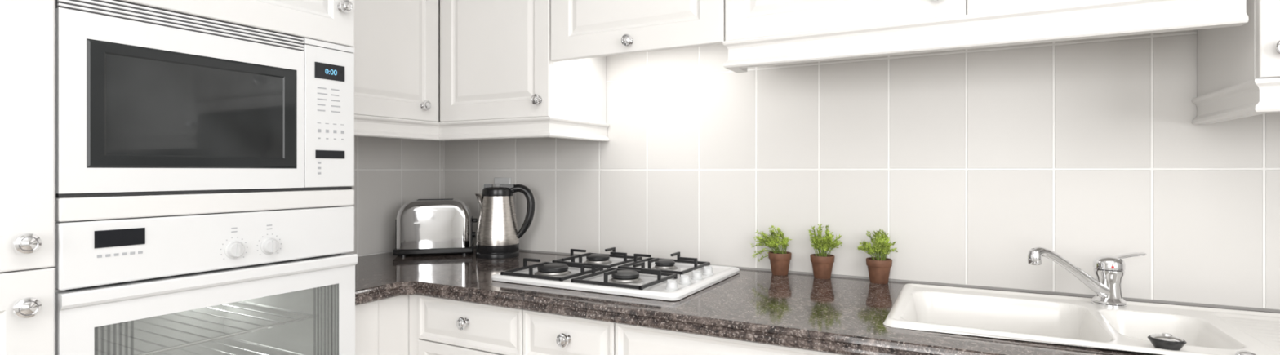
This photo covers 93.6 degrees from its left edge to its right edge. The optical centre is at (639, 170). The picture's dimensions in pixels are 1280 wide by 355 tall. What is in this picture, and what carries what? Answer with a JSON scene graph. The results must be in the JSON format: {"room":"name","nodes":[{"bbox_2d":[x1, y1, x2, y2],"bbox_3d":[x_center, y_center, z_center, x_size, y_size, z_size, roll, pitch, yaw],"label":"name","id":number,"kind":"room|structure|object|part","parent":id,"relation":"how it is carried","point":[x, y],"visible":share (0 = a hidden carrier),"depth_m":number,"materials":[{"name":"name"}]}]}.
{"room":"kitchen","nodes":[
{"label":"kitchen","id":0,"kind":"room"},
{"bbox_2d":[347,136,443,257],"bbox_3d":[-1.763,-0.003,1.071,0.100,2.450,3.600,0,0,29],"label":"wall","id":1,"kind":"structure","parent":0,"point":[390,173],"depth_m":2.38,"materials":[{"name":"tile"}]},
{"bbox_2d":[443,29,1279,309],"bbox_3d":[0.680,-0.003,1.850,3.650,2.450,0.100,0,0,29],"label":"wall","id":2,"kind":"structure","parent":0,"point":[972,161],"depth_m":1.71,"materials":[{"name":"tile"}]},
{"bbox_2d":[353,0,609,142],"bbox_3d":[-0.692,-0.543,2.042,0.850,0.869,0.865,0,0,29],"label":"upper cabinet","id":3,"kind":"object","parent":2,"relation":"attached to","point":[438,70],"visible":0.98,"depth_m":2.02,"materials":[{"name":"white wood"}]},
{"bbox_3d":[-0.852,-0.575,1.931,0.020,0.801,0.514,0,0,29],"label":"door","id":4,"kind":"part","parent":3,"relation":"part of","materials":[{"name":"white wood"}]},
{"bbox_3d":[-0.742,-0.227,2.081,0.030,0.036,0.036,0,0,29],"label":"knob","id":5,"kind":"part","parent":3,"relation":"part of","materials":[{"name":"silver metal"}]},
{"bbox_3d":[-0.500,-0.575,2.046,0.485,0.801,0.020,0,0,29],"label":"door","id":6,"kind":"part","parent":3,"relation":"part of","materials":[{"name":"white wood"}]},
{"bbox_3d":[-0.331,-0.229,1.926,0.036,0.036,0.030,0,0,29],"label":"knob","id":7,"kind":"part","parent":3,"relation":"part of","materials":[{"name":"silver metal"}]},
{"bbox_2d":[493,177,511,186],"bbox_3d":[-0.567,0.062,2.450,0.085,0.070,0.032,0,0,29],"label":"power socket","id":8,"kind":"object","parent":2,"relation":"attached to","point":[497,181],"visible":0.4,"depth_m":2.45,"materials":[{"name":"white plastic"}]},
{"bbox_2d":[551,0,724,62],"bbox_3d":[0.046,-0.664,1.919,0.586,0.626,0.378,0,0,29],"label":"upper cabinet","id":9,"kind":"object","parent":2,"relation":"attached to","point":[580,28],"visible":0.98,"depth_m":1.78,"materials":[{"name":"white wood"}]},
{"bbox_3d":[-0.037,-0.384,1.766,0.036,0.036,0.030,0,0,29],"label":"knob","id":10,"kind":"part","parent":9,"relation":"part of","materials":[{"name":"silver metal"}]},
{"bbox_2d":[474,245,1279,312],"bbox_3d":[0.656,0.320,1.803,3.448,0.006,0.006,0,0,29],"label":"trim","id":11,"kind":"structure","parent":2,"relation":"attached to","point":[519,250],"depth_m":1.61,"materials":[{"name":"grey metal"}]},
{"bbox_2d":[722,0,1248,72],"bbox_3d":[0.768,-0.628,1.526,1.054,0.698,0.378,0,0,29],"label":"upper cabinet","id":12,"kind":"object","parent":2,"relation":"attached to","point":[758,33],"visible":1,"depth_m":1.40,"materials":[{"name":"white wood"}]},
{"bbox_3d":[0.489,-0.664,1.509,0.578,0.623,0.020,0,0,29],"label":"door","id":13,"kind":"part","parent":12,"relation":"part of","materials":[{"name":"white wood"}]},
{"bbox_3d":[0.953,-0.664,1.258,0.473,0.623,0.020,0,0,29],"label":"door","id":14,"kind":"part","parent":12,"relation":"part of","materials":[{"name":"white wood"}]},
{"bbox_2d":[1191,0,1279,124],"bbox_3d":[1.654,-0.544,1.046,0.962,0.867,0.378,0,0,29],"label":"upper cabinet","id":15,"kind":"object","parent":2,"relation":"attached to","point":[1238,67],"visible":1,"depth_m":1.21,"materials":[{"name":"white wood"}]},
{"bbox_3d":[1.375,-0.576,1.029,0.465,0.800,0.020,0,0,29],"label":"door","id":16,"kind":"part","parent":15,"relation":"part of","materials":[{"name":"white wood"}]},
{"bbox_3d":[1.188,-0.229,1.102,0.036,0.036,0.030,0,0,29],"label":"knob","id":17,"kind":"part","parent":15,"relation":"part of","materials":[{"name":"silver metal"}]},
{"bbox_3d":[-0.203,1.248,0.224,3.650,0.050,3.800,0,0,29],"label":"floor","id":18,"kind":"structure","parent":0,"visible":0},
{"bbox_2d":[0,0,54,354],"bbox_3d":[-1.420,0.122,0.932,0.630,2.200,0.599,0,0,29],"label":"tall cabinet","id":19,"kind":"object","parent":18,"relation":"on","point":[27,27],"visible":1,"depth_m":1.02,"materials":[{"name":"white wood"}]},
{"bbox_3d":[-1.181,0.637,0.802,0.026,0.932,0.595,0,0,29],"label":"door","id":20,"kind":"part","parent":19,"relation":"part of","materials":[{"name":"white wood"}]},
{"bbox_3d":[-1.034,0.231,1.014,0.030,0.036,0.036,0,0,29],"label":"knob","id":21,"kind":"part","parent":19,"relation":"part of","materials":[{"name":"silver metal"}]},
{"bbox_3d":[-1.034,0.122,1.014,0.030,0.036,0.036,0,0,29],"label":"knob","id":22,"kind":"part","parent":19,"relation":"part of","materials":[{"name":"silver metal"}]},
{"bbox_2d":[51,0,354,292],"bbox_3d":[-1.136,0.122,1.454,0.630,2.200,0.584,0,0,29],"label":"tall cabinet","id":23,"kind":"object","parent":18,"relation":"on","point":[331,21],"visible":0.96,"depth_m":1.34,"materials":[{"name":"white wood"}]},
{"bbox_2d":[54,0,354,197],"bbox_3d":[-1.106,-0.135,1.438,0.503,0.375,0.584,0,0,29],"label":"microwave oven","id":24,"kind":"object","parent":23,"relation":"in","point":[148,101],"visible":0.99,"depth_m":1.24,"materials":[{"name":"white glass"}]},
{"bbox_3d":[-0.792,-0.316,1.524,0.026,0.013,0.134,0,0,29],"label":"vent panel","id":25,"kind":"part","parent":24,"relation":"part of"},
{"bbox_3d":[-0.792,-0.134,1.523,0.027,0.348,0.134,0,0,29],"label":"control panel","id":26,"kind":"part","parent":24,"relation":"part of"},
{"bbox_2d":[53,205,357,354],"bbox_3d":[-1.107,0.448,1.438,0.542,0.710,0.584,0,0,29],"label":"oven","id":27,"kind":"object","parent":23,"relation":"in","point":[189,284],"visible":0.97,"depth_m":1.34,"materials":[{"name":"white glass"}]},
{"bbox_3d":[-0.898,0.152,1.325,0.029,0.120,0.584,0,0,29],"label":"control panel","id":28,"kind":"part","parent":27,"relation":"part of","materials":[{"name":"white metal"}]},
{"bbox_3d":[-0.898,0.510,1.325,0.028,0.585,0.584,0,0,29],"label":"door","id":29,"kind":"part","parent":27,"relation":"part of","materials":[{"name":"white metal"}]},
{"bbox_3d":[-0.881,0.233,1.316,0.010,0.030,0.584,0,0,29],"label":"handle","id":30,"kind":"part","parent":27,"relation":"part of","materials":[{"name":"white metal"}]},
{"bbox_3d":[-0.889,0.495,1.322,0.004,0.415,0.491,0,0,29],"label":"glass pane","id":31,"kind":"part","parent":27,"relation":"part of","materials":[{"name":"glass"}]},
{"bbox_3d":[-0.898,-0.650,1.325,0.028,0.651,0.584,0,0,29],"label":"door","id":32,"kind":"part","parent":23,"relation":"part of","materials":[{"name":"white wood"}]},
{"bbox_3d":[-0.752,-0.419,1.533,0.030,0.036,0.036,0,0,29],"label":"knob","id":33,"kind":"part","parent":23,"relation":"part of","materials":[{"name":"silver metal"}]},
{"bbox_2d":[355,294,420,354],"bbox_3d":[-0.809,0.792,2.105,0.582,0.860,0.864,0,0,29],"label":"base cabinet","id":34,"kind":"object","parent":18,"relation":"on","point":[387,326],"visible":0.02,"depth_m":1.74,"materials":[{"name":"white wood"}]},
{"bbox_3d":[-0.773,0.744,1.655,0.018,0.758,0.108,0,0,29],"label":"filler panel","id":35,"kind":"part","parent":34,"relation":"part of","materials":[{"name":"white wood"}]},
{"bbox_3d":[-0.719,0.744,1.762,0.011,0.758,0.125,0,0,29],"label":"filler panel","id":36,"kind":"part","parent":34,"relation":"part of","materials":[{"name":"white wood"}]},
{"bbox_3d":[-0.669,0.744,1.795,0.041,0.758,0.016,0,0,29],"label":"filler panel","id":37,"kind":"part","parent":34,"relation":"part of","materials":[{"name":"white wood"}]},
{"bbox_2d":[355,247,1279,354],"bbox_3d":[0.449,0.342,1.424,3.446,0.039,0.867,0,0,29],"label":"countertop","id":38,"kind":"structure","parent":34,"relation":"on","point":[835,315],"depth_m":1.47,"materials":[{"name":"stone"}]},
{"bbox_2d":[392,199,477,257],"bbox_3d":[-0.790,0.217,2.344,0.303,0.212,0.168,0,0,-15],"label":"toaster","id":39,"kind":"object","parent":38,"relation":"on","point":[423,226],"visible":1,"depth_m":2.27,"materials":[{"name":"silver metal"}]},
{"bbox_3d":[-0.665,0.237,2.376,0.005,0.110,0.092,0,0,-14],"label":"panel","id":40,"kind":"part","parent":39,"relation":"part of","materials":[{"name":"black plastic"}]},
{"bbox_3d":[-0.653,0.196,2.379,0.020,0.014,0.044,0,0,-14],"label":"lever","id":41,"kind":"part","parent":39,"relation":"part of","materials":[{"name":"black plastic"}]},
{"bbox_2d":[475,184,534,259],"bbox_3d":[-0.521,0.186,2.285,0.202,0.272,0.165,0,0,-36],"label":"kettle","id":42,"kind":"object","parent":38,"relation":"on","point":[498,235],"visible":1,"depth_m":2.22,"materials":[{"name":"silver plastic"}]},
{"bbox_3d":[-0.536,0.072,2.274,0.120,0.044,0.117,0,0,-3],"label":"lid","id":43,"kind":"part","parent":42,"relation":"part of","materials":[{"name":"black plastic"}]},
{"bbox_3d":[-0.446,0.154,2.280,0.095,0.206,0.036,0,0,-4],"label":"handle","id":44,"kind":"part","parent":42,"relation":"part of","materials":[{"name":"black plastic"}]},
{"bbox_2d":[491,247,739,301],"bbox_3d":[-0.061,0.295,1.834,0.606,0.053,0.490,0,0,29],"label":"gas hob","id":45,"kind":"object","parent":38,"relation":"in","point":[620,273],"visible":1,"depth_m":1.73,"materials":[{"name":"ceramic"}]},
{"bbox_3d":[-0.261,0.303,1.800,0.110,0.012,0.110,0,0,29],"label":"burner","id":46,"kind":"part","parent":45,"relation":"part of","materials":[{"name":"metal"}]},
{"bbox_3d":[-0.141,0.303,2.020,0.096,0.012,0.096,0,0,29],"label":"burner","id":47,"kind":"part","parent":45,"relation":"part of","materials":[{"name":"metal"}]},
{"bbox_3d":[-0.041,0.303,1.681,0.096,0.012,0.096,0,0,29],"label":"burner","id":48,"kind":"part","parent":45,"relation":"part of","materials":[{"name":"metal"}]},
{"bbox_3d":[0.079,0.303,1.901,0.082,0.012,0.082,0,0,29],"label":"burner","id":49,"kind":"part","parent":45,"relation":"part of","materials":[{"name":"metal"}]},
{"bbox_2d":[751,225,792,275],"bbox_3d":[0.413,0.246,1.886,0.129,0.153,0.072,0,0,29],"label":"potted plant","id":50,"kind":"object","parent":38,"relation":"on","point":[780,261],"visible":1,"depth_m":1.86,"materials":[{"name":"green plant"}]},
{"bbox_3d":[0.436,0.288,1.874,0.071,0.068,0.071,0,0,29],"label":"pot","id":51,"kind":"part","parent":50,"relation":"part of","materials":[{"name":"ceramic"}]},
{"bbox_2d":[808,224,842,279],"bbox_3d":[0.557,0.240,1.811,0.097,0.165,0.079,0,0,8],"label":"potted plant","id":52,"kind":"object","parent":38,"relation":"on","point":[822,263],"visible":1,"depth_m":1.79,"materials":[{"name":"green plant"}]},
{"bbox_3d":[0.549,0.288,1.812,0.071,0.068,0.071,0,0,29],"label":"pot","id":53,"kind":"part","parent":52,"relation":"part of","materials":[{"name":"ceramic"}]},
{"bbox_2d":[856,229,897,284],"bbox_3d":[0.686,0.244,1.738,0.113,0.157,0.071,0,0,29],"label":"potted plant","id":54,"kind":"object","parent":38,"relation":"on","point":[879,266],"visible":1,"depth_m":1.72,"materials":[{"name":"green plant"}]},
{"bbox_3d":[0.690,0.288,1.736,0.071,0.068,0.071,0,0,29],"label":"pot","id":55,"kind":"part","parent":54,"relation":"part of","materials":[{"name":"ceramic"}]},
{"bbox_2d":[883,283,1279,354],"bbox_3d":[1.055,0.394,1.221,1.000,0.178,0.487,0,0,29],"label":"sink","id":56,"kind":"object","parent":38,"relation":"in","point":[1072,321],"visible":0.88,"depth_m":1.34,"materials":[{"name":"white ceramic"}]},
{"bbox_2d":[1027,247,1146,307],"bbox_3d":[1.020,0.243,1.400,0.298,0.142,0.078,0,0,-8],"label":"mixer tap","id":57,"kind":"object","parent":56,"relation":"on","point":[1108,270],"visible":1,"depth_m":1.39,"materials":[{"name":"silver metal"}]},
{"bbox_3d":[0.988,0.235,1.382,0.231,0.127,0.030,0,0,-16],"label":"spout","id":58,"kind":"part","parent":57,"relation":"part of","materials":[{"name":"silver metal"}]},
{"bbox_3d":[1.122,0.210,1.407,0.099,0.043,0.061,0,0,29],"label":"lever","id":59,"kind":"part","parent":57,"relation":"part of","materials":[{"name":"silver metal"}]},
{"bbox_2d":[1147,333,1186,351],"bbox_3d":[0.922,0.298,1.053,0.052,0.029,0.052,0,0,29],"label":"plug","id":60,"kind":"object","parent":56,"relation":"on","point":[1166,341],"visible":1,"depth_m":1.04,"materials":[{"name":"metal"}]},
{"bbox_2d":[417,295,523,354],"bbox_3d":[-0.337,0.792,1.952,0.391,0.860,0.682,0,0,29],"label":"base cabinet","id":61,"kind":"object","parent":18,"relation":"on","point":[445,326],"visible":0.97,"depth_m":1.68,"materials":[{"name":"white wood"}]},
{"bbox_3d":[-0.479,0.611,1.689,0.390,0.224,0.021,0,0,29],"label":"drawer","id":62,"kind":"part","parent":61,"relation":"part of","materials":[{"name":"white wood"}]},
{"bbox_3d":[-0.491,0.422,1.666,0.036,0.036,0.030,0,0,29],"label":"knob","id":63,"kind":"part","parent":61,"relation":"part of","materials":[{"name":"silver metal"}]},
{"bbox_2d":[523,310,614,354],"bbox_3d":[-0.039,0.792,1.791,0.280,0.860,0.682,0,0,29],"label":"base cabinet","id":64,"kind":"object","parent":18,"relation":"on","point":[544,334],"visible":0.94,"depth_m":1.52,"materials":[{"name":"white wood"}]},
{"bbox_3d":[-0.190,0.422,1.502,0.036,0.036,0.030,0,0,29],"label":"knob","id":65,"kind":"part","parent":64,"relation":"part of","materials":[{"name":"silver metal"}]},
{"bbox_2d":[614,323,839,354],"bbox_3d":[0.356,0.792,1.593,0.598,0.860,0.651,0,0,29],"label":"base cabinet","id":66,"kind":"object","parent":18,"relation":"on","point":[629,340],"visible":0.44,"depth_m":1.37,"materials":[{"name":"white wood"}]}
]}

